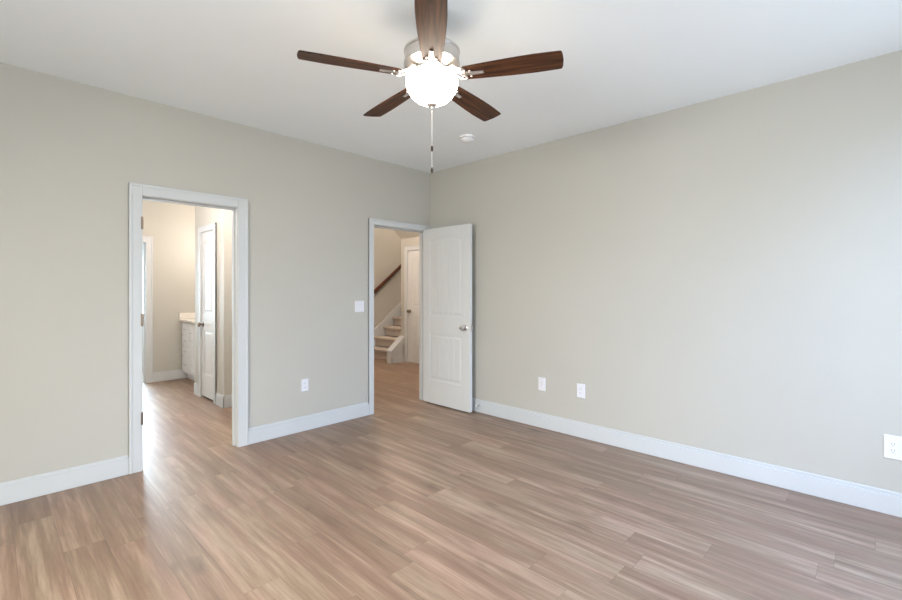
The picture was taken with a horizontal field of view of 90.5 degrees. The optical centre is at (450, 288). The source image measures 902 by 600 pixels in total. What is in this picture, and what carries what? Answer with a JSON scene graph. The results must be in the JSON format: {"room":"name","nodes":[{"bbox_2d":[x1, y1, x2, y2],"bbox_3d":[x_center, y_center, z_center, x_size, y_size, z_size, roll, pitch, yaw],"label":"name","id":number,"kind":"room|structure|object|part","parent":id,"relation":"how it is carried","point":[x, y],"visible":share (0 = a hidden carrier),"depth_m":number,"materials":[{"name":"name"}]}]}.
{"room":"empty bedroom","nodes":[
{"label":"empty bedroom","id":0,"kind":"room"},
{"bbox_2d":[143,200,194,371],"bbox_3d":[-4.605,-0.032,6.202,0.115,2.750,2.900,0,0,44],"label":"wall","id":1,"kind":"structure","parent":0,"point":[171,226],"depth_m":6.59,"materials":[{"name":"beige paint"}]},
{"bbox_2d":[143,236,152,382],"bbox_3d":[-4.660,0.295,6.129,0.136,2.095,0.946,0,0,44],"label":"trim","id":2,"kind":"structure","parent":1,"relation":"attached to","point":[147,240],"depth_m":6.40,"materials":[{"name":"white paint"}]},
{"bbox_2d":[195,206,231,395],"bbox_3d":[-2.637,-0.032,5.685,1.000,2.750,0.820,0,0,44],"label":"wall","id":3,"kind":"structure","parent":0,"point":[204,216],"depth_m":5.10,"materials":[{"name":"beige paint"}]},
{"bbox_2d":[153,369,231,407],"bbox_3d":[-3.316,1.273,4.930,3.505,0.140,2.850,0,0,44],"label":"baseboard","id":4,"kind":"structure","parent":3,"relation":"attached to","point":[222,401],"depth_m":6.46,"materials":[{"name":"white paint"}]},
{"bbox_2d":[197,230,212,399],"bbox_3d":[-2.951,0.311,5.396,0.460,2.012,0.103,0,0,44],"label":"door","id":5,"kind":"structure","parent":3,"relation":"in","point":[207,237],"depth_m":5.42,"materials":[{"name":"white paint"}]},
{"bbox_2d":[198,223,216,404],"bbox_3d":[-2.919,0.285,5.436,0.598,2.115,0.111,0,0,44],"label":"trim","id":6,"kind":"structure","parent":3,"relation":"attached to","point":[213,226],"depth_m":5.30,"materials":[{"name":"white paint"}]},
{"bbox_2d":[0,62,429,482],"bbox_3d":[-2.132,-0.032,3.551,0.115,2.750,5.530,0,0,44],"label":"wall","id":7,"kind":"structure","parent":0,"point":[71,152],"depth_m":3.21,"materials":[{"name":"beige paint"}]},
{"bbox_2d":[0,402,368,505],"bbox_3d":[-2.396,1.273,3.182,0.014,0.140,4.402,0,0,44],"label":"baseboard","id":8,"kind":"structure","parent":7,"relation":"attached to","point":[17,490],"depth_m":3.14,"materials":[{"name":"white paint"}]},
{"bbox_2d":[129,182,247,473],"bbox_3d":[-2.082,0.285,3.583,0.142,2.116,0.846,0,0,44],"label":"trim","id":9,"kind":"structure","parent":7,"relation":"attached to","point":[138,193],"depth_m":3.50,"materials":[{"name":"white paint"}]},
{"bbox_2d":[301,379,307,391],"bbox_3d":[-1.384,0.913,4.240,0.008,0.117,0.073,0,0,44],"label":"wall outlet","id":10,"kind":"object","parent":7,"relation":"attached to","point":[304,382],"visible":1,"depth_m":4.23,"materials":[{"name":"white plastic"}]},
{"bbox_2d":[355,301,363,311],"bbox_3d":[-0.956,0.183,4.684,0.012,0.116,0.115,0,0,44],"label":"light switch","id":11,"kind":"object","parent":7,"relation":"attached to","point":[359,305],"visible":1,"depth_m":4.68,"materials":[{"name":"white plastic"}]},
{"bbox_2d":[368,218,430,414],"bbox_3d":[-0.604,0.292,5.128,0.136,2.102,0.903,0,0,44],"label":"trim","id":12,"kind":"structure","parent":7,"relation":"attached to","point":[372,222],"depth_m":4.80,"materials":[{"name":"white paint"}]},
{"bbox_2d":[423,224,472,412],"bbox_3d":[-0.051,0.314,5.074,0.763,2.035,0.171,0,0,44],"label":"door","id":13,"kind":"structure","parent":7,"relation":"in","point":[447,251],"depth_m":5.04,"materials":[{"name":"white paint"}]},
{"bbox_2d":[374,227,400,328],"bbox_3d":[-1.194,-0.707,8.784,1.190,4.100,5.650,0,0,44],"label":"wall","id":14,"kind":"structure","parent":0,"point":[387,244],"depth_m":9.32,"materials":[{"name":"beige paint"}]},
{"bbox_2d":[374,264,400,293],"bbox_3d":[-0.948,-0.643,9.691,0.089,1.964,2.400,0,0,44],"label":"handrail","id":15,"kind":"object","parent":14,"relation":"attached to","point":[398,268],"visible":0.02,"depth_m":9.27,"materials":[{"name":"brown wood"}]},
{"bbox_2d":[394,230,418,238],"bbox_3d":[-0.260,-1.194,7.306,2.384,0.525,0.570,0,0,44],"label":"ceiling","id":16,"kind":"structure","parent":0,"point":[402,234],"depth_m":8.12,"materials":[{"name":"beige paint"}]},
{"bbox_2d":[401,237,418,335],"bbox_3d":[0.923,-0.707,8.540,2.385,4.100,2.870,0,0,44],"label":"wall","id":17,"kind":"structure","parent":0,"point":[414,241],"depth_m":8.28,"materials":[{"name":"beige paint"}]},
{"bbox_2d":[404,245,418,361],"bbox_3d":[-0.503,0.283,7.968,0.888,2.120,0.111,0,0,44],"label":"trim","id":18,"kind":"structure","parent":17,"relation":"attached to","point":[409,248],"depth_m":8.20,"materials":[{"name":"white paint"}]},
{"bbox_2d":[407,251,418,362],"bbox_3d":[-0.537,0.321,7.933,0.728,2.020,0.103,0,0,44],"label":"door","id":19,"kind":"structure","parent":17,"relation":"in","point":[413,256],"depth_m":8.10,"materials":[{"name":"white paint"}]},
{"bbox_2d":[0,358,901,599],"bbox_3d":[-0.732,1.393,5.395,10.550,0.100,10.300,0,0,44],"label":"floor","id":20,"kind":"structure","parent":0,"point":[413,498],"depth_m":2.53,"materials":[{"name":"brown wood"}]},
{"bbox_2d":[182,322,194,380],"bbox_3d":[-3.391,0.913,6.502,1.180,0.860,0.675,0,0,44],"label":"vanity cabinet","id":21,"kind":"object","parent":20,"relation":"on","point":[188,329],"visible":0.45,"depth_m":6.46,"materials":[{"name":"white paint"}]},
{"bbox_3d":[-3.877,0.591,6.556,0.375,0.175,0.020,0,0,44],"label":"drawer","id":22,"kind":"part","parent":21,"relation":"part of","materials":[{"name":"white paint"}]},
{"bbox_3d":[-3.877,0.760,6.556,0.375,0.145,0.020,0,0,44],"label":"drawer","id":23,"kind":"part","parent":21,"relation":"part of","materials":[{"name":"white paint"}]},
{"bbox_3d":[-3.877,0.915,6.556,0.375,0.145,0.020,0,0,44],"label":"drawer","id":24,"kind":"part","parent":21,"relation":"part of","materials":[{"name":"white paint"}]},
{"bbox_3d":[-3.877,1.108,6.556,0.375,0.220,0.020,0,0,44],"label":"drawer","id":25,"kind":"part","parent":21,"relation":"part of","materials":[{"name":"white paint"}]},
{"bbox_2d":[179,312,194,323],"bbox_3d":[-3.392,0.420,6.503,1.212,0.124,0.675,0,0,44],"label":"countertop","id":26,"kind":"structure","parent":21,"relation":"on","point":[183,317],"depth_m":6.70,"materials":[{"name":"beige stone"}]},
{"bbox_3d":[-3.595,0.861,6.286,0.385,0.715,0.020,0,0,44],"label":"cabinet door","id":27,"kind":"part","parent":21,"relation":"part of","materials":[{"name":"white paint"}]},
{"bbox_2d":[374,302,403,363],"bbox_3d":[-0.574,0.240,9.343,1.109,2.206,2.585,0,0,44],"label":"staircase","id":28,"kind":"structure","parent":20,"relation":"on","point":[388,340],"depth_m":8.92,"materials":[{"name":"beige wood"}]},
{"bbox_3d":[-1.015,1.106,8.191,0.150,0.474,0.313,0,0,44],"label":"stringer trim","id":29,"kind":"part","parent":28,"relation":"part of","materials":[{"name":"white paint"}]},
{"bbox_2d":[0,0,901,172],"bbox_3d":[-2.023,-1.457,4.050,10.550,0.100,6.570,0,0,44],"label":"ceiling","id":30,"kind":"structure","parent":0,"point":[236,61],"depth_m":2.69,"materials":[{"name":"paint"}]},
{"bbox_2d":[297,0,563,172],"bbox_3d":[-0.100,-0.996,2.284,1.226,0.823,1.231,0,0,44],"label":"ceiling fan","id":31,"kind":"object","parent":30,"relation":"hanging from","point":[431,61],"visible":1,"depth_m":2.14,"materials":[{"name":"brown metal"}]},
{"bbox_3d":[-0.471,-1.065,2.113,0.487,0.006,0.129,0,10,-20],"label":"blade","id":32,"kind":"part","parent":31,"relation":"part of","materials":[{"name":"brown wood"}]},
{"bbox_3d":[-0.342,-1.065,2.564,0.129,0.006,0.487,-13,8,-37],"label":"blade","id":33,"kind":"part","parent":31,"relation":"part of","materials":[{"name":"brown wood"}]},
{"bbox_3d":[-0.256,-1.078,2.189,0.187,0.046,0.096,0,7,-20],"label":"blade arm","id":34,"kind":"part","parent":31,"relation":"part of","materials":[{"name":"silver metal"}]},
{"bbox_3d":[-0.081,-1.065,1.851,0.129,0.006,0.487,10,0,-2],"label":"blade","id":35,"kind":"part","parent":31,"relation":"part of","materials":[{"name":"brown wood"}]},
{"bbox_3d":[-0.088,-1.078,2.079,0.096,0.046,0.187,7,0,-2],"label":"blade arm","id":36,"kind":"part","parent":31,"relation":"part of","materials":[{"name":"silver metal"}]},
{"bbox_3d":[-0.096,-0.998,2.250,0.262,0.139,0.262,0,0,44],"label":"lamp shade","id":37,"kind":"part","parent":31,"relation":"part of","materials":[{"name":"white glass"}]},
{"bbox_3d":[0.070,-1.078,2.204,0.187,0.046,0.096,0,-7,16],"label":"blade arm","id":38,"kind":"part","parent":31,"relation":"part of","materials":[{"name":"silver metal"}]},
{"bbox_3d":[0.127,-1.065,2.582,0.129,0.006,0.487,-13,-7,33],"label":"blade","id":39,"kind":"part","parent":31,"relation":"part of","materials":[{"name":"brown wood"}]},
{"bbox_3d":[0.288,-1.065,2.140,0.487,0.006,0.129,0,-11,16],"label":"blade","id":40,"kind":"part","parent":31,"relation":"part of","materials":[{"name":"brown wood"}]},
{"bbox_2d":[459,134,473,142],"bbox_3d":[0.146,-1.383,4.130,0.140,0.048,0.140,0,0,44],"label":"smoke detector","id":41,"kind":"object","parent":30,"relation":"attached to","point":[465,138],"visible":1,"depth_m":4.08,"materials":[{"name":"plastic"}]},
{"bbox_2d":[430,50,901,492],"bbox_3d":[1.540,-0.032,3.780,4.865,2.750,0.115,0,0,44],"label":"wall","id":42,"kind":"structure","parent":0,"point":[723,275],"depth_m":3.29,"materials":[{"name":"beige paint"}]},
{"bbox_2d":[538,377,545,390],"bbox_3d":[0.877,0.921,4.328,0.081,0.129,0.013,0,0,44],"label":"outlet","id":43,"kind":"object","parent":42,"relation":"attached to","point":[541,381],"visible":1,"depth_m":4.32,"materials":[{"name":"white plastic"}]},
{"bbox_2d":[577,383,584,398],"bbox_3d":[1.174,0.923,4.046,0.081,0.129,0.008,0,0,44],"label":"wall outlet","id":44,"kind":"object","parent":42,"relation":"attached to","point":[580,387],"visible":1,"depth_m":4.04,"materials":[{"name":"white plastic"}]},
{"bbox_2d":[472,398,901,517],"bbox_3d":[1.461,1.273,3.766,4.728,0.140,0.014,0,0,44],"label":"baseboard","id":45,"kind":"structure","parent":42,"relation":"attached to","point":[854,494],"depth_m":3.28,"materials":[{"name":"white paint"}]},
{"bbox_2d":[883,434,901,460],"bbox_3d":[2.641,0.941,2.638,0.129,0.141,0.008,0,0,44],"label":"wall outlet","id":46,"kind":"object","parent":42,"relation":"attached to","point":[892,445],"visible":1,"depth_m":2.65,"materials":[{"name":"white plastic"}]}
]}

